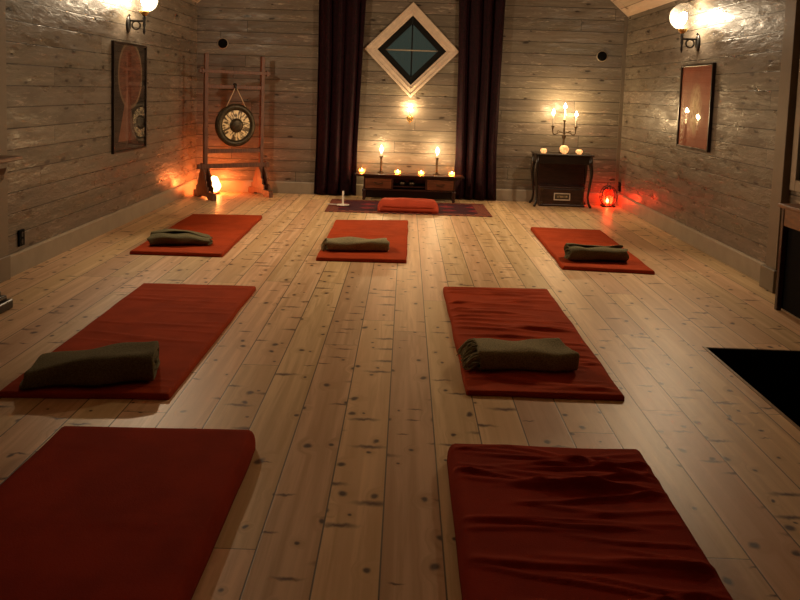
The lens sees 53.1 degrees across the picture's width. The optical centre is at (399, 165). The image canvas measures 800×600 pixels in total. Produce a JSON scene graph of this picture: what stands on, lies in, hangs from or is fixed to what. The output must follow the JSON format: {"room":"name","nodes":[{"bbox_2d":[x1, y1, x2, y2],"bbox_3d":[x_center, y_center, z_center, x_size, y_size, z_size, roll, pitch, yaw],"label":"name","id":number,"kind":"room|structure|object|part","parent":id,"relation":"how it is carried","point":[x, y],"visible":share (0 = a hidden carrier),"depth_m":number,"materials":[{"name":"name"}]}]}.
{"room":"exercise studio","nodes":[
{"label":"exercise studio","id":0,"kind":"room"},
{"bbox_2d":[5,0,197,254],"bbox_3d":[-2.810,-0.306,3.813,0.120,2.520,13.600,2,5,0],"label":"wall","id":1,"kind":"structure","parent":0,"point":[67,177],"depth_m":6.91,"materials":[{"name":"beige wood"}]},
{"bbox_2d":[0,0,10,282],"bbox_3d":[-2.717,-0.434,5.392,0.040,2.490,0.250,2,5,0],"label":"trim","id":2,"kind":"structure","parent":1,"relation":"attached to","point":[5,259],"depth_m":5.48,"materials":[{"name":"beige wood"}]},
{"bbox_2d":[18,229,24,246],"bbox_3d":[-2.757,0.525,5.827,0.019,0.120,0.084,2,5,0],"label":"wall outlet","id":3,"kind":"object","parent":1,"relation":"attached to","point":[21,233],"visible":1,"depth_m":5.81,"materials":[{"name":"black plastic"}]},
{"bbox_2d":[10,178,196,276],"bbox_3d":[-2.742,0.482,8.158,0.020,0.158,5.090,2,5,0],"label":"baseboard","id":4,"kind":"structure","parent":1,"relation":"attached to","point":[24,259],"depth_m":7.07,"materials":[{"name":"beige wood"}]},
{"bbox_2d":[111,40,146,153],"bbox_3d":[-2.697,-0.683,7.992,0.032,1.070,0.925,2,5,1],"label":"framed picture","id":5,"kind":"object","parent":1,"relation":"attached to","point":[128,60],"visible":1,"depth_m":7.95,"materials":[{"name":"black wood"}]},
{"bbox_2d":[126,0,150,34],"bbox_3d":[-2.537,-1.531,7.885,0.297,0.487,0.264,2,5,0],"label":"wall lamp","id":6,"kind":"object","parent":1,"relation":"attached to","point":[143,12],"visible":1,"depth_m":7.88,"materials":[{"name":"black metal"}]},
{"bbox_3d":[-2.677,-1.397,7.899,0.026,0.175,0.100,2,5,0],"label":"wall plate","id":7,"kind":"part","parent":6,"relation":"part of","materials":[{"name":"black metal"}]},
{"bbox_2d":[0,191,799,599],"bbox_3d":[0.020,1.076,3.915,5.630,0.060,13.600,2,5,0],"label":"floor","id":8,"kind":"structure","parent":0,"point":[346,380],"depth_m":3.75,"materials":[{"name":"brown wood"}]},
{"bbox_2d":[0,155,22,313],"bbox_3d":[-2.548,0.285,4.146,0.400,1.300,1.660,2,5,0],"label":"cabinet","id":9,"kind":"object","parent":8,"relation":"on","point":[6,304],"visible":1,"depth_m":4.81,"materials":[{"name":"black wood"}]},
{"bbox_2d":[0,426,255,599],"bbox_3d":[-0.959,1.146,2.057,0.803,0.077,2.175,2,5,0],"label":"floor mat","id":10,"kind":"object","parent":8,"relation":"on","point":[95,513],"visible":1,"depth_m":2.48,"materials":[{"name":"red fabric"}]},
{"bbox_2d":[0,283,255,399],"bbox_3d":[-1.394,0.923,4.540,0.785,0.035,2.048,2,5,0],"label":"floor mat","id":11,"kind":"object","parent":8,"relation":"on","point":[186,320],"visible":0.8,"depth_m":4.45,"materials":[{"name":"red fabric"}]},
{"bbox_2d":[19,341,159,388],"bbox_3d":[-1.429,0.918,3.728,0.582,0.129,0.344,1,5,-8],"label":"folded blanket","id":12,"kind":"object","parent":11,"relation":"on","point":[126,361],"visible":1,"depth_m":3.63,"materials":[{"name":"green fabric"}]},
{"bbox_2d":[130,214,261,256],"bbox_3d":[-1.844,0.627,7.585,0.791,0.034,2.080,2,5,0],"label":"floor mat","id":13,"kind":"object","parent":8,"relation":"on","point":[226,230],"visible":0.83,"depth_m":7.43,"materials":[{"name":"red fabric"}]},
{"bbox_2d":[147,229,212,244],"bbox_3d":[-1.891,0.615,6.905,0.543,0.116,0.267,1,5,-12],"label":"folded blanket","id":14,"kind":"object","parent":13,"relation":"on","point":[164,236],"visible":1,"depth_m":6.83,"materials":[{"name":"green fabric"}]},
{"bbox_2d":[193,53,272,200],"bbox_3d":[-2.098,-0.498,10.116,0.990,1.790,0.580,-2,7,-37],"label":"stand","id":15,"kind":"object","parent":8,"relation":"on","point":[204,187],"visible":1,"depth_m":10.08,"materials":[{"name":"brown wood"}]},
{"bbox_3d":[-2.401,-0.529,9.877,0.048,1.705,0.048,-2,7,-37],"label":"post","id":16,"kind":"part","parent":15,"relation":"part of","materials":[{"name":"brown wood"}]},
{"bbox_2d":[215,83,254,146],"bbox_3d":[-2.081,-0.641,10.087,0.540,0.803,0.126,-2,7,-37],"label":"gong","id":17,"kind":"object","parent":15,"relation":"hanging from","point":[235,123],"visible":1,"depth_m":10.05,"materials":[{"name":"brown metal"}]},
{"bbox_3d":[-2.070,-0.880,10.062,0.270,0.283,0.054,-2,7,-37],"label":"cord","id":18,"kind":"part","parent":17,"relation":"part of","materials":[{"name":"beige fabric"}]},
{"bbox_3d":[-1.791,-0.551,10.346,0.048,1.705,0.048,-2,7,-37],"label":"post","id":19,"kind":"part","parent":15,"relation":"part of","materials":[{"name":"brown wood"}]},
{"bbox_2d":[316,220,407,262],"bbox_3d":[-0.302,0.677,7.576,0.785,0.038,2.077,2,5,0],"label":"floor mat","id":20,"kind":"object","parent":8,"relation":"on","point":[395,231],"visible":0.8,"depth_m":7.51,"materials":[{"name":"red fabric"}]},
{"bbox_2d":[321,237,389,250],"bbox_3d":[-0.386,0.672,6.933,0.600,0.096,0.263,1,5,-7],"label":"folded blanket","id":21,"kind":"object","parent":20,"relation":"on","point":[341,243],"visible":1,"depth_m":6.83,"materials":[{"name":"green fabric"}]},
{"bbox_2d":[325,199,492,216],"bbox_3d":[0.097,0.508,9.707,1.930,0.010,1.040,2,5,0],"label":"patterned rug","id":22,"kind":"object","parent":8,"relation":"on","point":[355,206],"visible":0.67,"depth_m":9.57,"materials":[{"name":"fabric"}]},
{"bbox_2d":[327,203,348,206],"bbox_3d":[-0.748,0.468,9.620,0.276,0.030,0.156,2,5,0],"label":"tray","id":23,"kind":"object","parent":22,"relation":"on","point":[341,205],"visible":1,"depth_m":9.60,"materials":[{"name":"beige ceramic"}]},
{"bbox_3d":[-0.687,0.469,9.620,0.156,0.030,0.156,2,5,0],"label":"dish","id":24,"kind":"part","parent":23,"relation":"part of","materials":[{"name":"beige ceramic"}]},
{"bbox_2d":[377,198,438,213],"bbox_3d":[0.096,0.455,9.394,0.711,0.152,0.334,2,5,0],"label":"floor cushion","id":25,"kind":"object","parent":22,"relation":"on","point":[400,205],"visible":1,"depth_m":9.25,"materials":[{"name":"red fabric"}]},
{"bbox_2d":[355,171,463,202],"bbox_3d":[0.119,0.281,10.379,1.400,0.340,0.290,2,5,0],"label":"altar table","id":26,"kind":"object","parent":8,"relation":"on","point":[375,185],"visible":0.99,"depth_m":10.28,"materials":[{"name":"brown wood"}]},
{"bbox_3d":[-0.465,0.369,10.302,0.054,0.140,0.053,2,5,0],"label":"leg","id":27,"kind":"part","parent":26,"relation":"part of","materials":[{"name":"brown wood"}]},
{"bbox_3d":[-0.277,0.218,10.373,0.340,0.128,0.228,2,5,0],"label":"drawer","id":28,"kind":"part","parent":26,"relation":"part of","materials":[{"name":"red wood"}]},
{"bbox_2d":[377,156,383,172],"bbox_3d":[-0.246,-0.016,10.395,0.092,0.224,0.092,2,5,0],"label":"candlestick","id":29,"kind":"object","parent":26,"relation":"on","point":[380,171],"visible":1,"depth_m":10.38,"materials":[{"name":"brown metal"}]},
{"bbox_3d":[0.117,0.366,10.510,1.140,0.135,0.015,2,5,0],"label":"panel","id":30,"kind":"part","parent":26,"relation":"part of","materials":[{"name":"black wood"}]},
{"bbox_2d":[393,184,424,187],"bbox_3d":[0.118,0.265,10.393,0.412,0.012,0.210,2,5,0],"label":"shelf","id":31,"kind":"object","parent":26,"relation":"attached to","point":[394,185],"depth_m":10.37,"materials":[{"name":"brown wood"}]},
{"bbox_2d":[433,158,439,174],"bbox_3d":[0.478,0.008,10.391,0.092,0.224,0.092,2,5,0],"label":"candlestick","id":32,"kind":"object","parent":26,"relation":"on","point":[436,171],"visible":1,"depth_m":10.38,"materials":[{"name":"brown metal"}]},
{"bbox_3d":[0.517,0.245,10.368,0.340,0.128,0.228,2,5,0],"label":"drawer","id":33,"kind":"part","parent":26,"relation":"part of","materials":[{"name":"red wood"}]},
{"bbox_3d":[0.689,0.408,10.295,0.054,0.140,0.053,2,5,0],"label":"leg","id":34,"kind":"part","parent":26,"relation":"part of","materials":[{"name":"brown wood"}]},
{"bbox_2d":[443,287,624,400],"bbox_3d":[0.682,0.964,4.739,0.772,0.054,2.044,2,5,0],"label":"floor mat","id":35,"kind":"object","parent":8,"relation":"on","point":[509,314],"visible":0.8,"depth_m":4.61,"materials":[{"name":"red fabric"}]},
{"bbox_2d":[456,338,579,371],"bbox_3d":[0.598,0.959,4.112,0.596,0.111,0.299,2,5,-3],"label":"folded blanket","id":36,"kind":"object","parent":35,"relation":"on","point":[544,354],"visible":1,"depth_m":4.00,"materials":[{"name":"green fabric"}]},
{"bbox_2d":[537,184,584,206],"bbox_3d":[2.078,0.389,10.360,0.590,0.258,0.220,2,5,0],"label":"wooden chest","id":37,"kind":"object","parent":8,"relation":"on","point":[548,195],"visible":0.94,"depth_m":10.26,"materials":[{"name":"brown wood"}]},
{"bbox_3d":[2.082,0.272,10.351,0.590,0.023,0.216,2,5,0],"label":"lid","id":38,"kind":"part","parent":37,"relation":"part of","materials":[{"name":"brown wood"}]},
{"bbox_3d":[2.077,0.399,10.258,0.210,0.094,0.008,2,5,0],"label":"label frame","id":39,"kind":"part","parent":37,"relation":"part of","materials":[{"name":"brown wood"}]},
{"bbox_3d":[2.077,0.399,10.261,0.184,0.068,0.003,2,5,0],"label":"label plate","id":40,"kind":"part","parent":37,"relation":"part of","materials":[{"name":"metal"}]},
{"bbox_2d":[529,151,594,207],"bbox_3d":[2.081,0.181,10.342,0.750,0.688,0.380,2,5,0],"label":"console table","id":41,"kind":"object","parent":8,"relation":"on","point":[551,168],"visible":0.96,"depth_m":10.46,"materials":[{"name":"black wood"}]},
{"bbox_3d":[1.740,0.165,10.503,0.068,0.667,0.050,4,6,23],"label":"leg","id":42,"kind":"part","parent":41,"relation":"part of","materials":[{"name":"black wood"}]},
{"bbox_3d":[1.738,0.194,10.188,0.068,0.667,0.050,0,6,-22],"label":"leg","id":43,"kind":"part","parent":41,"relation":"part of","materials":[{"name":"black wood"}]},
{"bbox_3d":[2.084,0.112,10.473,0.650,0.330,0.012,2,5,0],"label":"panel","id":44,"kind":"part","parent":41,"relation":"part of","materials":[{"name":"brown wood"}]},
{"bbox_2d":[551,120,576,152],"bbox_3d":[2.120,-0.379,10.351,0.340,0.428,0.124,2,5,0],"label":"candelabra","id":45,"kind":"object","parent":41,"relation":"on","point":[575,127],"visible":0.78,"depth_m":10.34,"materials":[{"name":"brown metal"}]},
{"bbox_3d":[2.121,-0.406,10.348,0.060,0.373,0.060,2,5,0],"label":"stem","id":46,"kind":"part","parent":45,"relation":"part of","materials":[{"name":"brown metal"}]},
{"bbox_2d":[560,145,568,153],"bbox_3d":[2.098,-0.207,10.216,0.120,0.110,0.101,2,5,0],"label":"holder","id":47,"kind":"object","parent":41,"relation":"on","point":[564,149],"visible":1,"depth_m":10.18,"materials":[{"name":"beige"}]},
{"bbox_3d":[2.424,0.188,10.499,0.068,0.667,0.050,0,6,-22],"label":"leg","id":48,"kind":"part","parent":41,"relation":"part of","materials":[{"name":"black wood"}]},
{"bbox_3d":[2.421,0.217,10.184,0.068,0.667,0.050,4,6,23],"label":"leg","id":49,"kind":"part","parent":41,"relation":"part of","materials":[{"name":"black wood"}]},
{"bbox_2d":[447,443,732,599],"bbox_3d":[0.542,1.178,2.020,0.749,0.120,2.117,2,5,0],"label":"floor mat","id":50,"kind":"object","parent":8,"relation":"on","point":[531,522],"visible":1,"depth_m":2.46,"materials":[{"name":"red fabric"}]},
{"bbox_2d":[531,227,654,274],"bbox_3d":[1.717,0.756,7.441,0.771,0.040,1.989,2,5,0],"label":"floor mat","id":51,"kind":"object","parent":8,"relation":"on","point":[554,240],"visible":0.76,"depth_m":7.28,"materials":[{"name":"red fabric"}]},
{"bbox_2d":[564,243,628,260],"bbox_3d":[1.669,0.732,6.786,0.552,0.133,0.235,2,5,0],"label":"folded blanket","id":52,"kind":"object","parent":51,"relation":"on","point":[573,251],"visible":1,"depth_m":6.70,"materials":[{"name":"green fabric"}]},
{"bbox_2d":[599,182,617,206],"bbox_3d":[2.717,0.375,10.425,0.208,0.316,0.124,2,5,0],"label":"lantern","id":53,"kind":"object","parent":8,"relation":"on","point":[608,197],"visible":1,"depth_m":10.39,"materials":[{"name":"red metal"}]},
{"bbox_3d":[2.716,0.410,10.428,0.150,0.203,0.093,2,5,0],"label":"red glass","id":54,"kind":"part","parent":53,"relation":"part of","materials":[{"name":"red glass"}]},
{"bbox_2d":[774,203,799,318],"bbox_3d":[2.705,0.688,4.790,0.290,0.730,1.420,2,5,0],"label":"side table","id":55,"kind":"object","parent":8,"relation":"on","point":[787,294],"visible":1,"depth_m":5.36,"materials":[{"name":"brown wood"}]},
{"bbox_3d":[2.598,0.636,5.446,0.035,0.705,0.035,2,5,0],"label":"leg","id":56,"kind":"part","parent":55,"relation":"part of","materials":[{"name":"brown wood"}]},
{"bbox_3d":[2.616,0.747,4.796,0.015,0.575,1.310,2,5,0],"label":"panel","id":57,"kind":"part","parent":55,"relation":"part of","materials":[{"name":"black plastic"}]},
{"bbox_2d":[196,0,626,192],"bbox_3d":[0.163,-2.032,10.537,5.630,4.917,0.160,2,5,0],"label":"wall","id":58,"kind":"structure","parent":0,"point":[550,65],"depth_m":10.55,"materials":[{"name":"beige wood"}]},
{"bbox_2d":[217,38,227,48],"bbox_3d":[-2.328,-1.607,10.508,0.146,0.146,0.020,2,5,0],"label":"air vent","id":59,"kind":"object","parent":58,"relation":"in","point":[222,43],"visible":1,"depth_m":10.50,"materials":[{"name":"black plastic"}]},
{"bbox_2d":[314,0,365,195],"bbox_3d":[-0.776,-1.125,10.472,0.644,3.038,0.111,2,5,0],"label":"curtain","id":60,"kind":"object","parent":58,"relation":"hanging from","point":[341,22],"visible":1,"depth_m":10.48,"materials":[{"name":"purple fabric"}]},
{"bbox_2d":[197,178,615,204],"bbox_3d":[0.083,0.344,10.666,5.590,0.158,0.020,2,5,0],"label":"baseboard","id":61,"kind":"structure","parent":58,"relation":"attached to","point":[218,184],"depth_m":10.66,"materials":[{"name":"beige wood"}]},
{"bbox_2d":[406,116,412,122],"bbox_3d":[0.130,-0.610,10.524,0.096,0.102,0.128,2,5,0],"label":"candle sconce","id":62,"kind":"object","parent":58,"relation":"attached to","point":[409,118],"visible":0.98,"depth_m":10.51,"materials":[{"name":"gold metal"}]},
{"bbox_2d":[365,2,458,97],"bbox_3d":[0.156,-1.517,10.521,1.240,1.240,0.106,2,5,0],"label":"window","id":63,"kind":"structure","parent":58,"relation":"in","point":[410,84],"depth_m":10.49,"materials":[{"name":"brown wood"}]},
{"bbox_3d":[0.156,-1.518,10.537,0.900,0.900,0.074,2,5,0],"label":"sash","id":64,"kind":"part","parent":63,"relation":"part of","materials":[{"name":"black wood"}]},
{"bbox_2d":[454,0,505,199],"bbox_3d":[1.034,-1.064,10.468,0.621,3.038,0.103,2,5,0],"label":"curtain","id":65,"kind":"object","parent":58,"relation":"hanging from","point":[481,22],"visible":1,"depth_m":10.47,"materials":[{"name":"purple fabric"}]},
{"bbox_2d":[596,51,607,61],"bbox_3d":[2.649,-1.434,10.480,0.146,0.146,0.020,2,5,0],"label":"air vent","id":66,"kind":"object","parent":58,"relation":"in","point":[602,56],"visible":1,"depth_m":10.47,"materials":[{"name":"black plastic"}]},
{"bbox_2d":[615,17,627,192],"bbox_3d":[2.915,-0.790,10.541,0.045,2.312,0.012,2,5,0],"label":"trim","id":67,"kind":"structure","parent":58,"relation":"attached to","point":[626,18],"depth_m":10.53,"materials":[{"name":"beige wood"}]},
{"bbox_2d":[192,0,676,16],"bbox_3d":[0.146,-2.682,3.598,5.870,2.547,13.860,2,5,0],"label":"ceiling","id":68,"kind":"structure","parent":0,"point":[629,7],"depth_m":9.78,"materials":[{"name":"beige wood"}]},
{"bbox_2d":[618,0,799,262],"bbox_3d":[2.937,-0.110,3.780,0.120,2.520,13.600,2,5,0],"label":"wall","id":69,"kind":"structure","parent":0,"point":[723,194],"depth_m":7.41,"materials":[{"name":"beige wood"}]},
{"bbox_2d":[669,5,699,52],"bbox_3d":[2.793,-1.349,7.855,0.297,0.487,0.264,2,5,0],"label":"wall lamp","id":70,"kind":"object","parent":69,"relation":"attached to","point":[682,30],"visible":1,"depth_m":7.85,"materials":[{"name":"black metal"}]},
{"bbox_3d":[2.924,-1.207,7.867,0.026,0.175,0.100,2,5,0],"label":"wall plate","id":71,"kind":"part","parent":70,"relation":"part of","materials":[{"name":"black metal"}]},
{"bbox_2d":[616,193,765,281],"bbox_3d":[2.867,0.646,8.415,0.020,0.158,4.510,2,5,0],"label":"baseboard","id":72,"kind":"structure","parent":69,"relation":"attached to","point":[742,262],"depth_m":7.66,"materials":[{"name":"beige wood"}]},
{"bbox_2d":[676,62,715,152],"bbox_3d":[2.900,-0.579,7.865,0.032,0.838,0.870,2,5,0],"label":"framed picture","id":73,"kind":"object","parent":69,"relation":"attached to","point":[697,81],"visible":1,"depth_m":7.83,"materials":[{"name":"black wood"}]},
{"bbox_2d":[759,0,799,292],"bbox_3d":[2.853,-0.308,5.947,0.085,2.510,0.230,2,5,0],"label":"trim","id":74,"kind":"structure","parent":69,"relation":"attached to","point":[790,58],"depth_m":5.92,"materials":[{"name":"beige wood"}]},
{"bbox_2d":[789,61,799,191],"bbox_3d":[2.934,-0.464,5.214,0.125,1.400,1.180,2,5,0],"label":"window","id":75,"kind":"structure","parent":69,"relation":"in","point":[795,165],"depth_m":5.78,"materials":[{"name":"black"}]},
{"bbox_2d":[707,348,799,426],"bbox_3d":[2.163,2.486,3.419,1.005,2.627,2.650,2,5,0],"label":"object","id":76,"kind":"structure","parent":0,"point":[775,374],"depth_m":4.59,"materials":[{"name":"black"}]},
{"bbox_2d":[702,346,799,430],"bbox_3d":[1.730,1.183,3.303,0.016,0.054,2.590,2,5,0],"label":"trim","id":77,"kind":"structure","parent":76,"relation":"attached to","point":[704,347],"depth_m":3.91,"materials":[{"name":"brown"}]}
]}

